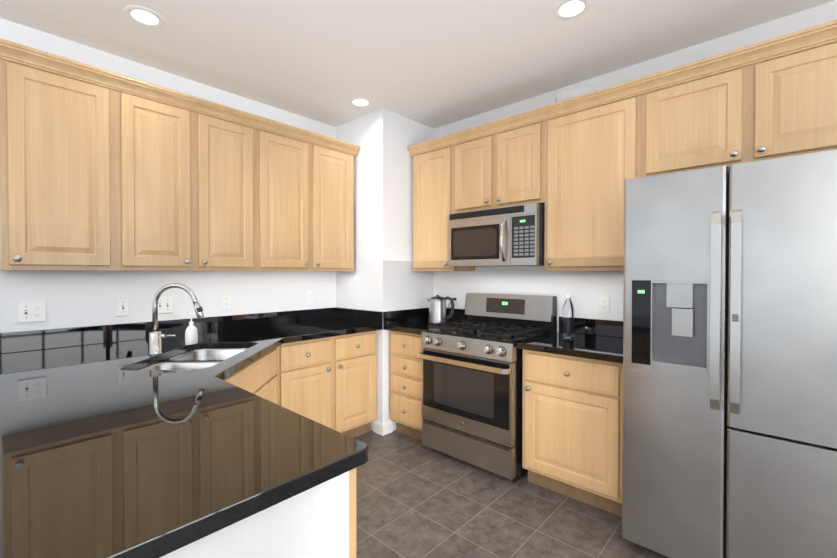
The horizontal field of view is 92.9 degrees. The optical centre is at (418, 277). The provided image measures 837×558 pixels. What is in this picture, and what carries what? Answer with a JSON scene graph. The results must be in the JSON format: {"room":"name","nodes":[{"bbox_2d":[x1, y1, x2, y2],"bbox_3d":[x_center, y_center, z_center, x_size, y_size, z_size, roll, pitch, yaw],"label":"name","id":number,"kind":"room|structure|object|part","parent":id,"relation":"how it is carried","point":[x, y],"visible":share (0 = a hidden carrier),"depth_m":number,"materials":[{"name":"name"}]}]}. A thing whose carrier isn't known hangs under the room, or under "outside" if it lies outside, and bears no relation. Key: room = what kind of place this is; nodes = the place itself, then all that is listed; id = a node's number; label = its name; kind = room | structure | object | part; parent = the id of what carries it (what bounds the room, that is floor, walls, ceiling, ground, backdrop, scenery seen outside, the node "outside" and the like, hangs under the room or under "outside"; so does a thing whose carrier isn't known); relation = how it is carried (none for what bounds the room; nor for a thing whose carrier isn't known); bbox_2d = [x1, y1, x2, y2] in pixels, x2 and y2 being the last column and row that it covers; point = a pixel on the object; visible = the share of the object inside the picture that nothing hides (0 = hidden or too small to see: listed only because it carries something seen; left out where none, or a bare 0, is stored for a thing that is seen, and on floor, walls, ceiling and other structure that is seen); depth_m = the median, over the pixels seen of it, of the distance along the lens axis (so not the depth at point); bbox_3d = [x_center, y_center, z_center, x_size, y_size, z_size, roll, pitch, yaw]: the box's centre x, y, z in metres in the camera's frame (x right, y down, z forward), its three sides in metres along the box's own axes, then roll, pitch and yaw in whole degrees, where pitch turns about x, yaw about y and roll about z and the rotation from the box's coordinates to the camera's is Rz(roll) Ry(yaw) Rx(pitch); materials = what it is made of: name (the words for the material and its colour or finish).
{"room":"kitchen","nodes":[
{"label":"kitchen","id":0,"kind":"room"},
{"bbox_2d":[0,18,335,332],"bbox_3d":[-2.532,-0.028,1.894,0.120,2.707,6.620,1,1,42],"label":"wall","id":1,"kind":"structure","parent":0,"point":[78,298],"depth_m":2.61,"materials":[{"name":"white paint"}]},
{"bbox_2d":[17,301,45,322],"bbox_3d":[-2.150,0.192,2.211,0.017,0.115,0.116,1,1,42],"label":"electrical outlet","id":2,"kind":"object","parent":1,"relation":"attached to","point":[33,311],"visible":1,"depth_m":2.21,"materials":[{"name":"white plastic"}]},
{"bbox_2d":[0,46,127,270],"bbox_3d":[-1.953,-0.563,2.186,0.330,1.050,0.485,1,1,42],"label":"upper cabinet","id":3,"kind":"object","parent":1,"relation":"attached to","point":[103,170],"depth_m":2.06,"materials":[{"name":"brown wood"}]},
{"bbox_2d":[116,298,129,316],"bbox_3d":[-1.870,0.189,2.517,0.017,0.115,0.070,1,1,42],"label":"light switch","id":4,"kind":"object","parent":1,"relation":"attached to","point":[122,306],"visible":1,"depth_m":2.52,"materials":[{"name":"white plastic"}]},
{"bbox_2d":[153,296,172,313],"bbox_3d":[-1.718,0.187,2.683,0.017,0.115,0.116,1,1,42],"label":"light switch","id":5,"kind":"object","parent":1,"relation":"attached to","point":[165,304],"visible":0.85,"depth_m":2.69,"materials":[{"name":"white plastic"}]},
{"bbox_2d":[0,307,382,353],"bbox_3d":[-1.378,0.348,2.590,0.648,0.110,2.498,1,1,42],"label":"backsplash","id":6,"kind":"structure","parent":1,"relation":"attached to","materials":[{"name":"black stone"}]},
{"bbox_2d":[128,82,263,270],"bbox_3d":[-1.542,-0.568,2.636,0.330,1.050,0.886,1,1,42],"label":"upper cabinet","id":7,"kind":"object","parent":1,"relation":"attached to","point":[196,170],"depth_m":2.53,"materials":[{"name":"brown wood"}]},
{"bbox_3d":[-1.391,-1.097,2.771,0.362,0.076,2.220,1,1,42],"label":"crown","id":8,"kind":"part","parent":7,"relation":"part of","materials":[{"name":"brown wood"}]},
{"bbox_2d":[221,294,230,309],"bbox_3d":[-1.445,0.183,2.989,0.008,0.115,0.070,1,1,42],"label":"electrical outlet","id":9,"kind":"object","parent":1,"relation":"attached to","point":[225,301],"visible":1,"depth_m":2.98,"materials":[{"name":"white plastic"}]},
{"bbox_2d":[305,291,312,303],"bbox_3d":[-0.966,0.177,3.513,0.008,0.115,0.070,1,1,42],"label":"electrical outlet","id":10,"kind":"object","parent":1,"relation":"attached to","point":[308,297],"visible":1,"depth_m":3.51,"materials":[{"name":"white plastic"}]},
{"bbox_2d":[264,122,355,270],"bbox_3d":[-0.983,-0.575,3.247,0.330,1.050,0.923,1,1,42],"label":"upper cabinet","id":11,"kind":"object","parent":1,"relation":"attached to","point":[309,181],"depth_m":3.12,"materials":[{"name":"brown wood"}]},
{"bbox_2d":[224,348,277,403],"bbox_3d":[-0.938,0.885,2.157,0.716,0.876,0.716,1,1,42],"label":"base cabinet","id":12,"kind":"object","parent":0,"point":[260,377],"depth_m":2.32,"materials":[{"name":"brown wood"}]},
{"bbox_2d":[336,108,433,430],"bbox_3d":[-0.315,-0.049,3.749,0.650,2.707,0.650,1,1,42],"label":"column","id":13,"kind":"structure","parent":0,"point":[383,276],"depth_m":3.42,"materials":[{"name":"white paint"}]},
{"bbox_2d":[373,420,392,435],"bbox_3d":[-0.298,1.259,3.370,0.118,0.100,0.118,1,1,42],"label":"baseboard","id":14,"kind":"structure","parent":13,"relation":"attached to","point":[382,429],"depth_m":3.33,"materials":[{"name":"white"}]},
{"bbox_2d":[0,0,834,128],"bbox_3d":[0.051,-1.415,-0.483,7.120,0.120,6.620,1,1,42],"label":"ceiling","id":15,"kind":"structure","parent":0,"point":[433,64],"depth_m":2.34,"materials":[{"name":"white paint"}]},
{"bbox_2d":[123,5,164,27],"bbox_3d":[-1.453,-1.415,2.111,0.184,0.070,0.184,1,1,42],"label":"ceiling light","id":16,"kind":"object","parent":15,"relation":"attached to","point":[143,16],"visible":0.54,"depth_m":2.14,"materials":[{"name":"white"}]},
{"bbox_2d":[349,97,371,106],"bbox_3d":[-0.460,-1.427,3.168,0.184,0.070,0.184,1,1,42],"label":"ceiling light","id":17,"kind":"object","parent":15,"relation":"attached to","point":[360,102],"visible":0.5,"depth_m":3.20,"materials":[{"name":"white"}]},
{"bbox_2d":[553,0,590,19],"bbox_3d":[0.787,-1.414,2.042,0.184,0.070,0.184,1,1,42],"label":"ceiling light","id":18,"kind":"object","parent":15,"relation":"attached to","point":[567,9],"visible":1,"depth_m":2.08,"materials":[{"name":"white"}]},
{"bbox_2d":[354,430,668,557],"bbox_3d":[0.051,1.382,-0.451,7.120,0.060,6.620,1,1,42],"label":"floor","id":19,"kind":"structure","parent":0,"point":[415,498],"depth_m":2.21,"materials":[{"name":"tile"}]},
{"bbox_2d":[160,468,355,557],"bbox_3d":[-0.740,0.896,1.121,1.052,0.876,0.632,1,1,42],"label":"base cabinet","id":20,"kind":"object","parent":19,"relation":"on","point":[319,521],"depth_m":0.86,"materials":[{"name":"white paint"}]},
{"bbox_2d":[160,342,355,437],"bbox_3d":[-1.138,0.887,1.970,0.849,0.876,1.348,1,1,42],"label":"base cabinet","id":21,"kind":"object","parent":19,"relation":"on","point":[330,382],"depth_m":2.83,"materials":[{"name":"brown wood"}]},
{"bbox_2d":[0,371,367,557],"bbox_3d":[-1.044,0.540,1.225,1.680,0.243,0.930,1,1,42],"label":"countertop","id":22,"kind":"structure","parent":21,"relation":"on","point":[117,441],"depth_m":0.90,"materials":[{"name":"black stone"}]},
{"bbox_2d":[0,307,382,410],"bbox_3d":[-1.121,0.472,2.357,1.343,0.353,2.498,1,1,42],"label":"countertop","id":23,"kind":"structure","parent":21,"relation":"on","point":[48,365],"depth_m":2.23,"materials":[{"name":"black stone"}]},
{"bbox_2d":[149,283,203,354],"bbox_3d":[-1.293,0.219,2.123,0.215,0.376,0.215,1,1,42],"label":"faucet","id":24,"kind":"object","parent":23,"relation":"on","point":[155,335],"visible":1,"depth_m":2.11,"materials":[{"name":"silver metal"}]},
{"bbox_2d":[185,316,197,344],"bbox_3d":[-1.381,0.320,2.417,0.078,0.168,0.078,1,1,42],"label":"soap dispenser","id":25,"kind":"object","parent":23,"relation":"on","point":[191,335],"visible":1,"depth_m":2.39,"materials":[{"name":"white plastic"}]},
{"bbox_2d":[138,348,247,369],"bbox_3d":[-1.169,0.549,2.125,0.787,0.204,0.787,1,1,42],"label":"sink","id":26,"kind":"object","parent":23,"relation":"in","point":[189,358],"depth_m":2.18,"materials":[{"name":"metal"}]},
{"bbox_2d":[298,330,376,436],"bbox_3d":[-0.866,0.873,3.161,0.641,0.876,0.941,1,1,42],"label":"base cabinet","id":27,"kind":"object","parent":19,"relation":"on","point":[364,344],"depth_m":3.20,"materials":[{"name":"brown wood"}]},
{"bbox_2d":[390,331,422,439],"bbox_3d":[0.095,0.871,3.388,0.413,0.876,0.641,1,1,42],"label":"base cabinet","id":28,"kind":"object","parent":19,"relation":"on","point":[406,387],"visible":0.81,"depth_m":3.18,"materials":[{"name":"brown wood"}]},
{"bbox_2d":[383,307,466,334],"bbox_3d":[0.089,0.358,3.383,0.443,0.148,0.648,1,1,42],"label":"countertop","id":29,"kind":"structure","parent":28,"relation":"on","point":[413,321],"depth_m":3.41,"materials":[{"name":"black stone"}]},
{"bbox_2d":[427,295,453,324],"bbox_3d":[0.177,0.271,3.359,0.196,0.245,0.179,1,1,42],"label":"kettle","id":30,"kind":"object","parent":29,"relation":"on","point":[437,310],"visible":0.88,"depth_m":3.31,"materials":[{"name":"silver metal"}]},
{"bbox_2d":[418,293,556,481],"bbox_3d":[0.500,0.725,2.933,0.757,1.178,0.718,1,1,42],"label":"range","id":31,"kind":"object","parent":19,"relation":"on","point":[472,389],"visible":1,"depth_m":2.72,"materials":[{"name":"silver metal"}]},
{"bbox_2d":[522,349,622,516],"bbox_3d":[1.057,0.881,2.508,0.595,0.876,0.641,1,1,42],"label":"base cabinet","id":32,"kind":"object","parent":19,"relation":"on","point":[572,431],"visible":0.83,"depth_m":2.28,"materials":[{"name":"brown wood"}]},
{"bbox_2d":[517,316,622,362],"bbox_3d":[1.055,0.368,2.500,0.615,0.148,0.648,1,1,42],"label":"countertop","id":33,"kind":"structure","parent":32,"relation":"on","point":[598,339],"depth_m":2.47,"materials":[{"name":"black stone"}]},
{"bbox_2d":[562,295,573,337],"bbox_3d":[1.007,0.260,2.672,0.076,0.283,0.076,1,1,42],"label":"water bottle","id":34,"kind":"object","parent":33,"relation":"on","point":[568,322],"visible":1,"depth_m":2.64,"materials":[{"name":"plastic"}]},
{"bbox_2d":[622,149,836,557],"bbox_3d":[1.566,0.426,1.889,0.912,1.800,0.806,1,1,42],"label":"refrigerator","id":35,"kind":"object","parent":19,"relation":"on","point":[730,366],"visible":1,"depth_m":1.64,"materials":[{"name":"grey metal"}]},
{"bbox_2d":[434,0,836,331],"bbox_3d":[2.288,-0.028,1.892,7.000,2.707,0.120,1,1,42],"label":"wall","id":36,"kind":"structure","parent":0,"point":[585,290],"depth_m":2.83,"materials":[{"name":"white paint"}]},
{"bbox_2d":[383,307,466,324],"bbox_3d":[0.089,0.339,3.383,0.443,0.110,0.648,1,1,42],"label":"backsplash","id":37,"kind":"structure","parent":36,"relation":"attached to","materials":[{"name":"black stone"}]},
{"bbox_2d":[409,139,474,270],"bbox_3d":[0.228,-0.578,3.461,0.492,1.050,0.330,1,1,42],"label":"upper cabinet","id":38,"kind":"object","parent":36,"relation":"attached to","point":[433,164],"depth_m":3.34,"materials":[{"name":"brown wood"}]},
{"bbox_2d":[453,290,458,302],"bbox_3d":[0.335,0.177,3.589,0.070,0.115,0.008,1,1,42],"label":"electrical outlet","id":39,"kind":"object","parent":36,"relation":"attached to","point":[455,294],"visible":0.83,"depth_m":3.58,"materials":[{"name":"white plastic"}]},
{"bbox_2d":[455,111,542,212],"bbox_3d":[0.666,-0.805,3.057,0.772,0.586,0.330,1,1,42],"label":"upper cabinet","id":40,"kind":"object","parent":36,"relation":"attached to","point":[501,165],"depth_m":2.89,"materials":[{"name":"brown wood"}]},
{"bbox_2d":[448,202,544,266],"bbox_3d":[0.622,-0.295,3.023,0.750,0.415,0.450,1,1,42],"label":"over-the-range microwave","id":41,"kind":"object","parent":40,"relation":"attached to","point":[513,235],"visible":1,"depth_m":2.84,"materials":[{"name":"grey metal"}]},
{"bbox_2d":[559,316,622,337],"bbox_3d":[1.267,0.346,2.732,0.615,0.110,0.020,1,1,42],"label":"backsplash","id":42,"kind":"structure","parent":36,"relation":"attached to","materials":[{"name":"black stone"}]},
{"bbox_2d":[540,79,650,270],"bbox_3d":[1.168,-0.568,2.602,0.662,1.050,0.330,1,1,42],"label":"upper cabinet","id":43,"kind":"object","parent":36,"relation":"attached to","point":[572,164],"depth_m":2.46,"materials":[{"name":"brown wood"}]},
{"bbox_2d":[555,88,596,102],"bbox_3d":[1.066,-1.157,2.691,0.276,0.125,0.276,1,1,42],"label":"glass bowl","id":44,"kind":"object","parent":43,"relation":"on","point":[582,89],"visible":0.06,"depth_m":2.58,"materials":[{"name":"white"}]},
{"bbox_3d":[1.069,-1.096,2.665,2.833,0.076,0.362,1,1,42],"label":"crown","id":45,"kind":"part","parent":43,"relation":"part of","materials":[{"name":"brown wood"}]},
{"bbox_2d":[599,296,609,312],"bbox_3d":[1.276,0.186,2.729,0.070,0.115,0.008,1,1,42],"label":"electrical outlet","id":46,"kind":"object","parent":36,"relation":"attached to","point":[604,304],"visible":1,"depth_m":2.73,"materials":[{"name":"white plastic"}]},
{"bbox_2d":[651,27,836,175],"bbox_3d":[1.736,-0.824,2.080,0.951,0.525,0.330,1,1,42],"label":"upper cabinet","id":47,"kind":"object","parent":36,"relation":"attached to","point":[780,100],"depth_m":1.97,"materials":[{"name":"brown wood"}]}
]}

